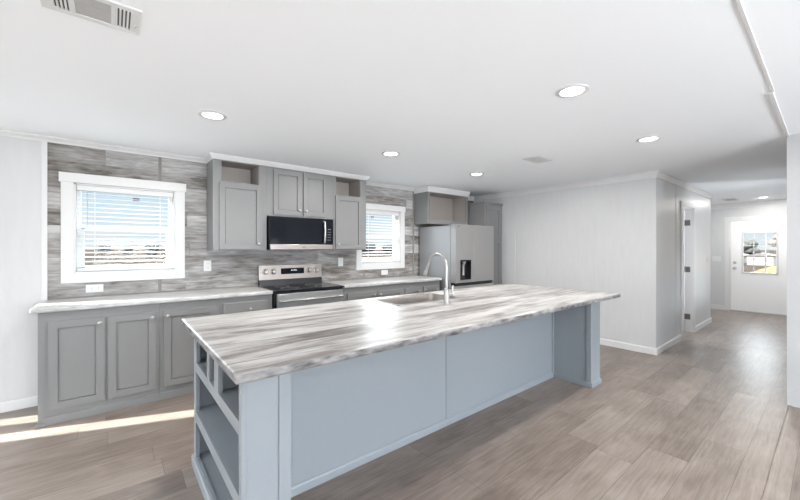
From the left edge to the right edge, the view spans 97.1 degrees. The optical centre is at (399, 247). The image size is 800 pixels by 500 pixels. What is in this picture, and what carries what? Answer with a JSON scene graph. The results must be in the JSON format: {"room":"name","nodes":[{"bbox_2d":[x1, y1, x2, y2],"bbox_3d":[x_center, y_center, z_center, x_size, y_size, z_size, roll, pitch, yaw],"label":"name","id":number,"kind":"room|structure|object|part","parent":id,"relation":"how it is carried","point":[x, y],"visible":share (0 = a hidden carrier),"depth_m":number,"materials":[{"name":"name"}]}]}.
{"room":"kitchen","nodes":[
{"label":"kitchen","id":0,"kind":"room"},
{"bbox_2d":[0,136,473,401],"bbox_3d":[-2.005,0.195,4.105,8.950,2.350,0.140,0,0,-39],"label":"wall","id":1,"kind":"structure","parent":0,"point":[229,268],"depth_m":3.20,"materials":[{"name":"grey wood"}]},
{"bbox_2d":[0,395,37,412],"bbox_3d":[-3.350,1.327,2.912,0.558,0.085,0.014,0,0,-39],"label":"baseboard","id":2,"kind":"structure","parent":1,"relation":"attached to","point":[11,405],"depth_m":3.00,"materials":[{"name":"white paint"}]},
{"bbox_2d":[41,141,46,300],"bbox_3d":[-3.122,0.215,3.099,0.036,2.310,0.012,0,0,-39],"label":"trim","id":3,"kind":"structure","parent":1,"relation":"attached to","point":[43,143],"depth_m":3.09,"materials":[{"name":"white paint"}]},
{"bbox_2d":[86,284,102,292],"bbox_3d":[-2.863,0.379,3.311,0.125,0.073,0.008,0,0,-39],"label":"wall outlet","id":4,"kind":"object","parent":1,"relation":"attached to","point":[96,287],"visible":1,"depth_m":3.31,"materials":[{"name":"white plastic"}]},
{"bbox_2d":[59,171,185,283],"bbox_3d":[-2.708,-0.181,3.513,0.982,1.004,0.152,0,0,-39],"label":"window","id":5,"kind":"structure","parent":1,"relation":"in","point":[175,234],"depth_m":3.38,"materials":[{"name":"white paint"}]},
{"bbox_3d":[-2.737,-0.181,3.549,0.758,0.828,0.060,0,0,-39],"label":"frame","id":6,"kind":"part","parent":5,"relation":"part of","materials":[{"name":"white plastic"}]},
{"bbox_2d":[77,185,172,270],"bbox_3d":[-2.693,-0.183,3.495,0.750,0.796,0.068,0,0,-39],"label":"window blind","id":7,"kind":"object","parent":5,"relation":"attached to","point":[79,187],"visible":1,"depth_m":3.46,"materials":[{"name":"white plastic"}]},
{"bbox_3d":[-2.696,0.206,3.499,0.750,0.018,0.048,0,0,-39],"label":"rail","id":8,"kind":"part","parent":7,"relation":"part of","materials":[{"name":"white plastic"}]},
{"bbox_3d":[-2.734,-0.009,3.545,0.692,0.394,0.030,0,0,-39],"label":"sash","id":9,"kind":"part","parent":5,"relation":"part of","materials":[{"name":"white plastic"}]},
{"bbox_2d":[204,260,210,270],"bbox_3d":[-2.130,0.197,3.907,0.075,0.117,0.008,0,0,-39],"label":"wall outlet","id":10,"kind":"object","parent":1,"relation":"attached to","point":[207,264],"visible":1,"depth_m":3.90,"materials":[{"name":"white plastic"}]},
{"bbox_2d":[47,275,415,299],"bbox_3d":[-1.412,0.451,4.492,4.382,0.011,0.008,0,0,-39],"label":"trim","id":11,"kind":"structure","parent":1,"relation":"attached to","point":[405,275],"depth_m":3.71,"materials":[{"name":"grey wood"}]},
{"bbox_2d":[207,159,266,249],"bbox_3d":[-1.808,-0.474,3.932,0.547,0.999,0.360,0,0,-39],"label":"upper cabinet","id":12,"kind":"object","parent":1,"relation":"attached to","point":[236,191],"visible":1,"depth_m":3.82,"materials":[{"name":"grey paint"}]},
{"bbox_3d":[-1.720,-0.340,3.821,0.430,0.704,0.019,0,0,-39],"label":"door","id":13,"kind":"part","parent":12,"relation":"part of","materials":[{"name":"grey paint"}]},
{"bbox_2d":[158,157,413,292],"bbox_3d":[-1.125,-0.235,4.727,3.499,1.410,0.006,0,0,-39],"label":"trim","id":14,"kind":"structure","parent":1,"relation":"attached to","point":[159,158],"depth_m":3.64,"materials":[{"name":"grey wood"}]},
{"bbox_2d":[204,152,369,180],"bbox_3d":[-1.292,-0.954,4.365,1.965,0.052,0.353,0,0,-39],"label":"trim","id":15,"kind":"structure","parent":1,"relation":"attached to","point":[210,156],"depth_m":4.07,"materials":[{"name":"white paint"}]},
{"bbox_2d":[267,166,332,219],"bbox_3d":[-1.267,-0.671,4.371,0.844,0.606,0.360,0,0,-39],"label":"upper cabinet","id":16,"kind":"object","parent":1,"relation":"attached to","point":[290,193],"visible":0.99,"depth_m":4.22,"materials":[{"name":"grey paint"}]},
{"bbox_3d":[-1.318,-0.646,4.148,0.338,0.518,0.019,0,0,-39],"label":"door","id":17,"kind":"part","parent":16,"relation":"part of","materials":[{"name":"grey paint"}]},
{"bbox_2d":[267,216,332,249],"bbox_3d":[-1.254,-0.169,4.327,0.785,0.383,0.446,0,0,-39],"label":"microwave","id":18,"kind":"object","parent":16,"relation":"attached to","point":[283,233],"visible":0.94,"depth_m":4.17,"materials":[{"name":"black metal"}]},
{"bbox_3d":[-1.199,-0.202,4.180,0.679,0.313,0.029,0,0,-39],"label":"door","id":19,"kind":"part","parent":18,"relation":"part of","materials":[{"name":"black glass"}]},
{"bbox_3d":[-0.928,-0.194,4.345,0.024,0.287,0.062,0,0,-39],"label":"handle","id":20,"kind":"part","parent":18,"relation":"part of","materials":[{"name":"silver metal"}]},
{"bbox_3d":[-0.894,-0.202,4.428,0.100,0.313,0.029,0,0,-39],"label":"control panel","id":21,"kind":"part","parent":18,"relation":"part of","materials":[{"name":"black glass"}]},
{"bbox_3d":[-1.046,-0.646,4.370,0.318,0.518,0.019,0,0,-39],"label":"door","id":22,"kind":"part","parent":16,"relation":"part of","materials":[{"name":"grey paint"}]},
{"bbox_2d":[338,258,342,265],"bbox_3d":[-0.834,0.197,4.961,0.077,0.117,0.008,0,0,-39],"label":"wall outlet","id":23,"kind":"object","parent":1,"relation":"attached to","point":[340,260],"visible":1,"depth_m":4.96,"materials":[{"name":"white plastic"}]},
{"bbox_2d":[332,176,365,249],"bbox_3d":[-0.744,-0.474,4.796,0.502,0.999,0.360,0,0,-39],"label":"upper cabinet","id":24,"kind":"object","parent":1,"relation":"attached to","point":[349,194],"visible":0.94,"depth_m":4.71,"materials":[{"name":"grey paint"}]},
{"bbox_3d":[-0.675,-0.332,4.672,0.401,0.687,0.019,0,0,-39],"label":"door","id":25,"kind":"part","parent":24,"relation":"part of","materials":[{"name":"grey paint"}]},
{"bbox_2d":[0,129,713,200],"bbox_3d":[0.243,-0.941,3.920,11.925,0.078,2.985,0,0,-39],"label":"trim","id":26,"kind":"structure","parent":1,"relation":"attached to","point":[658,174],"depth_m":4.69,"materials":[{"name":"white paint"}]},
{"bbox_2d":[356,203,405,269],"bbox_3d":[-0.321,-0.171,5.454,0.935,0.984,0.152,0,0,-39],"label":"window","id":27,"kind":"structure","parent":1,"relation":"in","point":[400,221],"depth_m":5.56,"materials":[{"name":"white paint"}]},
{"bbox_3d":[-0.347,-0.004,5.486,0.645,0.384,0.030,0,0,-39],"label":"sash","id":28,"kind":"part","parent":27,"relation":"part of","materials":[{"name":"white plastic"}]},
{"bbox_2d":[362,210,398,262],"bbox_3d":[-0.310,-0.173,5.440,0.703,0.776,0.056,0,0,-39],"label":"window blind","id":29,"kind":"object","parent":27,"relation":"attached to","point":[393,214],"visible":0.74,"depth_m":5.48,"materials":[{"name":"white plastic"}]},
{"bbox_3d":[-0.310,0.206,5.440,0.703,0.018,0.048,0,0,-39],"label":"rail","id":30,"kind":"part","parent":29,"relation":"part of","materials":[{"name":"white plastic"}]},
{"bbox_3d":[-0.102,-0.156,5.575,0.004,0.718,0.002,0,0,-39],"label":"ladder cord","id":31,"kind":"part","parent":29,"relation":"part of","materials":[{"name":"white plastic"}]},
{"bbox_3d":[-0.350,-0.171,5.490,0.711,0.808,0.060,0,0,-39],"label":"frame","id":32,"kind":"part","parent":27,"relation":"part of","materials":[{"name":"white plastic"}]},
{"bbox_2d":[381,270,387,274],"bbox_3d":[-0.238,0.376,5.447,0.125,0.072,0.006,0,0,-39],"label":"wall outlet","id":33,"kind":"object","parent":1,"relation":"attached to","point":[383,272],"visible":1,"depth_m":5.44,"materials":[{"name":"white plastic"}]},
{"bbox_2d":[415,191,467,225],"bbox_3d":[0.716,-0.681,6.010,0.965,0.586,0.321,0,0,-39],"label":"upper cabinet","id":34,"kind":"object","parent":1,"relation":"attached to","point":[431,208],"visible":0.87,"depth_m":6.10,"materials":[{"name":"grey paint"}]},
{"bbox_2d":[414,186,469,196],"bbox_3d":[0.723,-0.938,6.001,1.025,0.085,0.358,0,0,-39],"label":"trim","id":35,"kind":"structure","parent":34,"relation":"attached to","point":[424,188],"depth_m":5.77,"materials":[{"name":"white paint"}]},
{"bbox_2d":[0,0,799,203],"bbox_3d":[2.675,-1.020,2.575,14.000,0.080,8.420,0,0,-39],"label":"ceiling","id":36,"kind":"structure","parent":0,"point":[458,89],"depth_m":2.12,"materials":[{"name":"white paint"}]},
{"bbox_2d":[40,0,141,35],"bbox_3d":[-1.252,-0.967,1.438,0.316,0.024,0.212,0,0,-39],"label":"ceiling vent","id":37,"kind":"object","parent":36,"relation":"in","point":[109,13],"visible":1,"depth_m":1.46,"materials":[{"name":"white plastic"}]},
{"bbox_2d":[198,110,226,119],"bbox_3d":[-1.381,-0.975,2.602,0.190,0.009,0.190,0,0,-39],"label":"recessed light","id":38,"kind":"object","parent":36,"relation":"in","point":[208,114],"visible":1,"depth_m":2.59,"materials":[{"name":"white paint"}]},
{"bbox_2d":[382,151,399,155],"bbox_3d":[-0.096,-0.975,3.660,0.190,0.009,0.190,0,0,-39],"label":"recessed light","id":39,"kind":"object","parent":36,"relation":"in","point":[386,153],"visible":1,"depth_m":3.65,"materials":[{"name":"white plastic"}]},
{"bbox_2d":[469,172,483,175],"bbox_3d":[1.013,-0.975,4.665,0.190,0.009,0.190,0,0,-39],"label":"recessed light","id":40,"kind":"object","parent":36,"relation":"in","point":[475,173],"visible":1,"depth_m":4.67,"materials":[{"name":"white plastic"}]},
{"bbox_2d":[523,155,552,163],"bbox_3d":[1.521,-0.976,3.899,0.320,0.008,0.190,0,0,-39],"label":"ceiling vent","id":41,"kind":"object","parent":36,"relation":"in","point":[537,159],"visible":1,"depth_m":3.88,"materials":[{"name":"white plastic"}]},
{"bbox_2d":[555,84,588,97],"bbox_3d":[1.072,-0.975,2.200,0.190,0.009,0.190,0,0,-39],"label":"recessed light","id":42,"kind":"object","parent":36,"relation":"in","point":[569,91],"visible":1,"depth_m":2.19,"materials":[{"name":"white plastic"}]},
{"bbox_2d":[636,135,661,142],"bbox_3d":[2.231,-0.975,3.168,0.190,0.009,0.190,0,0,-39],"label":"recessed light","id":43,"kind":"object","parent":36,"relation":"in","point":[656,137],"visible":1,"depth_m":3.16,"materials":[{"name":"white"}]},
{"bbox_2d":[722,198,737,200],"bbox_3d":[6.673,-0.976,7.129,0.450,0.008,0.200,0,0,-39],"label":"ceiling vent","id":44,"kind":"object","parent":36,"relation":"in","point":[728,199],"visible":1,"depth_m":7.08,"materials":[{"name":"white plastic"}]},
{"bbox_2d":[735,0,788,137],"bbox_3d":[0.346,-0.975,0.604,7.900,0.010,0.036,0,0,-39],"label":"trim","id":45,"kind":"structure","parent":36,"relation":"attached to","point":[739,4],"depth_m":1.88,"materials":[{"name":"white paint"}]},
{"bbox_2d":[0,309,799,499],"bbox_3d":[2.641,1.395,2.458,13.800,0.050,8.280,0,0,-39],"label":"floor","id":46,"kind":"structure","parent":0,"point":[702,417],"depth_m":2.46,"materials":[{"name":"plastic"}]},
{"bbox_2d":[35,303,159,428],"bbox_3d":[-2.622,0.933,3.119,0.782,0.874,0.588,0,0,-39],"label":"base cabinet","id":47,"kind":"object","parent":46,"relation":"on","point":[91,362],"visible":1,"depth_m":2.89,"materials":[{"name":"grey paint"}]},
{"bbox_3d":[-2.582,0.912,2.824,0.334,0.685,0.019,0,0,-39],"label":"door","id":48,"kind":"part","parent":47,"relation":"part of","materials":[{"name":"grey paint"}]},
{"bbox_3d":[-2.307,0.912,3.048,0.331,0.685,0.019,0,0,-39],"label":"door","id":49,"kind":"part","parent":47,"relation":"part of","materials":[{"name":"grey paint"}]},
{"bbox_2d":[159,299,218,399],"bbox_3d":[-2.129,0.933,3.520,0.490,0.874,0.588,0,0,-39],"label":"base cabinet","id":50,"kind":"object","parent":46,"relation":"on","point":[176,344],"visible":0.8,"depth_m":3.25,"materials":[{"name":"grey paint"}]},
{"bbox_3d":[-1.967,0.912,3.324,0.427,0.685,0.019,0,0,-39],"label":"door","id":51,"kind":"part","parent":50,"relation":"part of","materials":[{"name":"grey paint"}]},
{"bbox_2d":[219,294,271,314],"bbox_3d":[-1.737,0.933,3.839,0.520,0.874,0.588,0,0,-39],"label":"base cabinet","id":52,"kind":"object","parent":46,"relation":"on","point":[257,302],"visible":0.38,"depth_m":3.62,"materials":[{"name":"grey paint"}]},
{"bbox_2d":[30,286,272,313],"bbox_3d":[-2.247,0.476,3.437,1.822,0.039,0.574,0,0,-39],"label":"countertop","id":53,"kind":"structure","parent":52,"relation":"on","point":[56,305],"depth_m":3.19,"materials":[{"name":"grey laminate"}]},
{"bbox_3d":[-1.584,0.630,3.636,0.439,0.150,0.019,0,0,-39],"label":"drawer","id":54,"kind":"part","parent":52,"relation":"part of","materials":[{"name":"grey paint"}]},
{"bbox_2d":[258,264,344,308],"bbox_3d":[-1.175,0.789,4.235,0.832,1.162,0.678,0,0,-39],"label":"range","id":55,"kind":"object","parent":46,"relation":"on","point":[292,285],"visible":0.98,"depth_m":4.23,"materials":[{"name":"silver metal"}]},
{"bbox_3d":[-1.369,0.296,4.464,0.816,0.177,0.027,0,0,-39],"label":"control panel","id":56,"kind":"part","parent":55,"relation":"part of","materials":[{"name":"metal"}]},
{"bbox_3d":[-1.356,0.288,4.465,0.300,0.073,0.008,0,0,-39],"label":"display glass","id":57,"kind":"part","parent":55,"relation":"part of","materials":[{"name":"black glass"}]},
{"bbox_2d":[260,282,344,292],"bbox_3d":[-1.169,0.467,4.228,0.832,0.021,0.565,0,0,-39],"label":"cooktop","id":58,"kind":"object","parent":55,"relation":"in","point":[281,287],"depth_m":4.18,"materials":[{"name":"black glass"}]},
{"bbox_3d":[-1.011,0.804,4.038,0.798,0.612,0.037,0,0,-39],"label":"oven door","id":59,"kind":"part","parent":55,"relation":"part of","materials":[{"name":"metal"}]},
{"bbox_3d":[-0.974,0.570,4.003,0.754,0.024,0.064,0,0,-39],"label":"oven handle","id":60,"kind":"part","parent":55,"relation":"part of","materials":[{"name":"silver metal"}]},
{"bbox_2d":[342,286,375,300],"bbox_3d":[-0.666,0.933,4.710,0.510,0.874,0.588,0,0,-39],"label":"base cabinet","id":61,"kind":"object","parent":46,"relation":"on","point":[355,293],"visible":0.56,"depth_m":4.50,"materials":[{"name":"grey paint"}]},
{"bbox_3d":[-0.490,0.912,4.525,0.430,0.685,0.019,0,0,-39],"label":"door","id":62,"kind":"part","parent":61,"relation":"part of","materials":[{"name":"grey paint"}]},
{"bbox_2d":[376,283,402,297],"bbox_3d":[-0.290,0.933,5.016,0.460,0.874,0.588,0,0,-39],"label":"base cabinet","id":63,"kind":"object","parent":46,"relation":"on","point":[391,289],"visible":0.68,"depth_m":4.81,"materials":[{"name":"grey paint"}]},
{"bbox_3d":[-0.132,0.912,4.817,0.412,0.685,0.019,0,0,-39],"label":"door","id":64,"kind":"part","parent":63,"relation":"part of","materials":[{"name":"grey paint"}]},
{"bbox_2d":[191,302,601,499],"bbox_3d":[0.364,0.933,2.913,3.468,0.874,1.080,0,0,-39],"label":"kitchen island","id":65,"kind":"object","parent":46,"relation":"on","point":[281,437],"visible":0.59,"depth_m":2.25,"materials":[{"name":"grey paint"}]},
{"bbox_3d":[-0.965,0.933,1.838,0.022,0.874,1.070,0,0,-39],"label":"frame","id":66,"kind":"part","parent":65,"relation":"part of","materials":[{"name":"grey paint"}]},
{"bbox_3d":[0.276,0.933,2.848,3.178,0.874,1.070,0,0,-39],"label":"panel","id":67,"kind":"part","parent":65,"relation":"part of","materials":[{"name":"grey paint"}]},
{"bbox_3d":[-0.191,0.933,2.292,1.392,0.874,0.018,0,0,-39],"label":"panel","id":68,"kind":"part","parent":65,"relation":"part of","materials":[{"name":"grey paint"}]},
{"bbox_2d":[181,283,619,384],"bbox_3d":[0.399,0.476,2.913,3.615,0.039,1.315,0,0,-39],"label":"island countertop","id":69,"kind":"structure","parent":65,"relation":"on","point":[250,346],"depth_m":2.08,"materials":[{"name":"grey laminate"}]},
{"bbox_2d":[369,293,459,305],"bbox_3d":[0.138,0.552,3.190,0.740,0.198,0.435,0,0,-39],"label":"sink","id":70,"kind":"object","parent":69,"relation":"in","point":[422,297],"visible":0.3,"depth_m":3.32,"materials":[{"name":"metal"}]},
{"bbox_2d":[423,253,452,303],"bbox_3d":[0.323,0.249,3.018,0.099,0.415,0.301,0,0,-39],"label":"faucet","id":71,"kind":"object","parent":69,"relation":"on","point":[447,294],"visible":1,"depth_m":2.90,"materials":[{"name":"silver metal"}]},
{"bbox_3d":[0.316,0.189,2.992,0.022,0.295,0.236,0,0,-39],"label":"spout","id":72,"kind":"part","parent":71,"relation":"part of","materials":[{"name":"silver metal"}]},
{"bbox_3d":[0.659,1.345,2.721,3.252,0.050,0.410,0,0,-39],"label":"moulding","id":73,"kind":"part","parent":65,"relation":"part of","materials":[{"name":"grey paint"}]},
{"bbox_3d":[0.981,0.933,3.246,1.622,0.874,0.018,0,0,-39],"label":"panel","id":74,"kind":"part","parent":65,"relation":"part of","materials":[{"name":"grey paint"}]},
{"bbox_2d":[403,280,439,294],"bbox_3d":[0.173,0.933,5.393,0.735,0.874,0.588,0,0,-39],"label":"base cabinet","id":75,"kind":"object","parent":46,"relation":"on","point":[428,286],"visible":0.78,"depth_m":5.19,"materials":[{"name":"grey paint"}]},
{"bbox_2d":[325,276,441,287],"bbox_3d":[-0.202,0.476,5.100,1.726,0.039,0.574,0,0,-39],"label":"countertop","id":76,"kind":"structure","parent":75,"relation":"on","point":[405,279],"depth_m":4.96,"materials":[{"name":"grey laminate"}]},
{"bbox_3d":[0.181,0.912,5.072,0.286,0.685,0.019,0,0,-39],"label":"door","id":77,"kind":"part","parent":75,"relation":"part of","materials":[{"name":"grey paint"}]},
{"bbox_3d":[0.468,0.912,5.305,0.313,0.685,0.019,0,0,-39],"label":"door","id":78,"kind":"part","parent":75,"relation":"part of","materials":[{"name":"grey paint"}]},
{"bbox_2d":[419,224,493,290],"bbox_3d":[0.933,0.503,5.843,0.922,1.733,0.811,0,0,-39],"label":"refrigerator","id":79,"kind":"object","parent":46,"relation":"on","point":[468,250],"visible":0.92,"depth_m":5.50,"materials":[{"name":"metal"}]},
{"bbox_3d":[1.155,0.922,5.570,0.922,0.695,0.105,0,0,-39],"label":"freezer drawer","id":80,"kind":"part","parent":79,"relation":"part of","materials":[{"name":"metal"}]},
{"bbox_2d":[468,201,502,284],"bbox_3d":[1.434,0.292,6.360,0.517,2.155,0.678,0,0,-39],"label":"pantry cabinet","id":81,"kind":"object","parent":46,"relation":"on","point":[485,213],"visible":0.22,"depth_m":6.16,"materials":[{"name":"grey paint"}]},
{"bbox_3d":[1.427,-0.765,6.368,0.517,0.040,0.656,0,0,-39],"label":"moulding","id":82,"kind":"part","parent":81,"relation":"part of","materials":[{"name":"grey paint"}]},
{"bbox_3d":[1.630,-0.445,6.133,0.409,0.560,0.019,0,0,-39],"label":"door","id":83,"kind":"part","parent":81,"relation":"part of","materials":[{"name":"grey paint"}]},
{"bbox_3d":[1.630,0.568,6.133,0.409,1.405,0.019,0,0,-39],"label":"door","id":84,"kind":"part","parent":81,"relation":"part of","materials":[{"name":"grey paint"}]},
{"bbox_2d":[761,405,792,499],"bbox_3d":[0.339,1.367,0.582,7.860,0.005,0.024,0,0,-39],"label":"trim","id":85,"kind":"structure","parent":46,"relation":"on","point":[767,489],"depth_m":2.29,"materials":[{"name":"plastic"}]},
{"bbox_2d":[474,178,657,347],"bbox_3d":[2.388,0.195,5.693,0.110,2.350,2.940,0,0,-39],"label":"wall","id":86,"kind":"structure","parent":0,"point":[555,229],"depth_m":5.03,"materials":[{"name":"white paint"}]},
{"bbox_2d":[514,178,676,347],"bbox_3d":[2.987,0.193,5.605,0.936,2.185,2.056,0,0,-39],"label":"trim","id":87,"kind":"structure","parent":86,"relation":"attached to","point":[654,178],"depth_m":5.08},
{"bbox_2d":[600,335,680,354],"bbox_3d":[3.001,1.327,5.745,1.154,0.085,2.274,0,0,-39],"label":"baseboard","id":88,"kind":"structure","parent":86,"relation":"attached to","point":[654,351],"depth_m":4.76,"materials":[{"name":"white paint"}]},
{"bbox_2d":[658,179,710,346],"bbox_3d":[4.521,0.195,5.598,3.080,2.350,0.100,0,0,-39],"label":"wall","id":89,"kind":"structure","parent":0,"point":[666,191],"depth_m":5.05,"materials":[{"name":"white paint"}]},
{"bbox_2d":[680,201,694,339],"bbox_3d":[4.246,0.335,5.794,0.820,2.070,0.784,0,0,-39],"label":"door frame","id":90,"kind":"structure","parent":89,"relation":"in","point":[687,216],"depth_m":5.73,"materials":[{"name":"white paint"}]},
{"bbox_2d":[695,318,711,331],"bbox_3d":[4.361,1.327,7.289,1.224,0.085,2.954,0,0,-39],"label":"baseboard","id":91,"kind":"structure","parent":89,"relation":"attached to","point":[706,322],"depth_m":6.11,"materials":[{"name":"white paint"}]},
{"bbox_2d":[711,205,786,304],"bbox_3d":[6.802,0.195,8.388,0.140,2.350,4.330,0,0,-39],"label":"wall","id":92,"kind":"structure","parent":0,"point":[717,215],"depth_m":7.85,"materials":[{"name":"white paint"}]},
{"bbox_2d":[712,256,720,260],"bbox_3d":[7.092,0.240,7.908,0.015,0.110,0.150,0,0,-39],"label":"light switch","id":93,"kind":"object","parent":92,"relation":"attached to","point":[714,258],"visible":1,"depth_m":7.91,"materials":[{"name":"white plastic"}]},
{"bbox_2d":[711,304,724,309],"bbox_3d":[6.277,1.320,8.912,0.014,0.100,2.855,0,0,-39],"label":"baseboard","id":94,"kind":"structure","parent":92,"relation":"attached to","point":[713,306],"depth_m":7.88,"materials":[{"name":"white paint"}]},
{"bbox_2d":[711,199,786,209],"bbox_3d":[6.662,-0.925,8.402,0.060,0.110,4.130,0,0,-39],"label":"trim","id":95,"kind":"structure","parent":92,"relation":"attached to","point":[780,201],"depth_m":7.47,"materials":[{"name":"white paint"}]},
{"bbox_2d":[724,214,786,315],"bbox_3d":[7.553,0.347,7.406,0.175,2.045,1.100,0,0,-39],"label":"door","id":96,"kind":"structure","parent":92,"relation":"in","point":[749,292],"depth_m":7.43,"materials":[{"name":"white paint"}]},
{"bbox_3d":[7.532,0.100,7.394,0.012,0.900,0.550,0,0,-39],"label":"glazing frame","id":97,"kind":"part","parent":96,"relation":"part of","materials":[{"name":"white paint"}]},
{"bbox_2d":[787,134,799,407],"bbox_3d":[4.740,0.195,1.510,0.140,2.350,4.160,0,0,-39],"label":"wall","id":98,"kind":"structure","parent":0,"point":[793,141],"depth_m":3.05,"materials":[{"name":"white paint"}]},
{"label":"outside","id":99,"kind":"structure","parent":0,"visible":0},
{"bbox_2d":[754,265,775,272],"bbox_3d":[291.305,2.145,46.498,489.340,0.150,304.520,0,0,-39],"label":"ground","id":100,"kind":"structure","parent":99,"point":[772,269],"depth_m":32.47,"materials":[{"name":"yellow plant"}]},
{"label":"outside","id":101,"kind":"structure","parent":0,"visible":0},
{"bbox_2d":[85,249,775,271],"bbox_3d":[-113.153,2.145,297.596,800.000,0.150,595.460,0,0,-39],"label":"ground","id":102,"kind":"structure","parent":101,"point":[376,253],"depth_m":69.59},
{"bbox_2d":[93,245,111,257],"bbox_3d":[-61.808,0.730,73.428,3.116,2.640,2.549,0,0,-39],"label":"tree","id":103,"kind":"object","parent":102,"relation":"on","point":[102,248],"visible":0.94,"depth_m":72.72,"materials":[{"name":"green plant"}]},
{"bbox_3d":[-61.808,0.377,73.428,3.116,1.933,2.549,0,0,-39],"label":"crown","id":104,"kind":"part","parent":103,"relation":"part of","materials":[{"name":"plant"}]},
{"bbox_2d":[120,247,132,257],"bbox_3d":[-58.779,0.858,75.820,2.283,2.384,2.195,0,0,-39],"label":"tree","id":105,"kind":"object","parent":102,"relation":"on","point":[125,249],"visible":0.87,"depth_m":75.30,"materials":[{"name":"green plant"}]},
{"bbox_2d":[143,244,163,257],"bbox_3d":[-53.316,0.608,76.417,3.713,2.884,3.258,0,0,-39],"label":"tree","id":106,"kind":"object","parent":102,"relation":"on","point":[153,247],"visible":0.94,"depth_m":75.54,"materials":[{"name":"green plant"}]},
{"bbox_2d":[362,241,375,254],"bbox_3d":[-10.260,-0.113,110.195,6.569,4.325,5.500,0,0,-39],"label":"tree","id":107,"kind":"object","parent":102,"relation":"on","point":[363,251],"visible":0.41,"depth_m":108.95,"materials":[{"name":"green plant"}]},
{"bbox_2d":[382,243,392,253],"bbox_3d":[-3.958,0.242,113.039,5.028,3.616,4.538,0,0,-39],"label":"tree","id":108,"kind":"object","parent":102,"relation":"on","point":[389,244],"visible":0.56,"depth_m":111.61,"materials":[{"name":"green plant"}]},
{"bbox_2d":[744,239,760,254],"bbox_3d":[53.804,0.354,54.574,2.637,3.391,3.394,0,0,29],"label":"tree","id":109,"kind":"object","parent":102,"relation":"on","point":[747,249],"visible":0.58,"depth_m":53.62,"materials":[{"name":"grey plant"}]},
{"bbox_2d":[745,253,775,265],"bbox_3d":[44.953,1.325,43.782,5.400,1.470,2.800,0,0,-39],"label":"house","id":110,"kind":"structure","parent":102,"relation":"on","point":[759,258],"depth_m":42.22,"materials":[{"name":"white"}]},
{"bbox_2d":[767,235,775,246],"bbox_3d":[65.966,-0.118,61.481,3.616,4.336,2.597,0,0,-39],"label":"tree","id":111,"kind":"object","parent":102,"relation":"on","point":[772,242],"visible":0.21,"depth_m":61.13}
]}

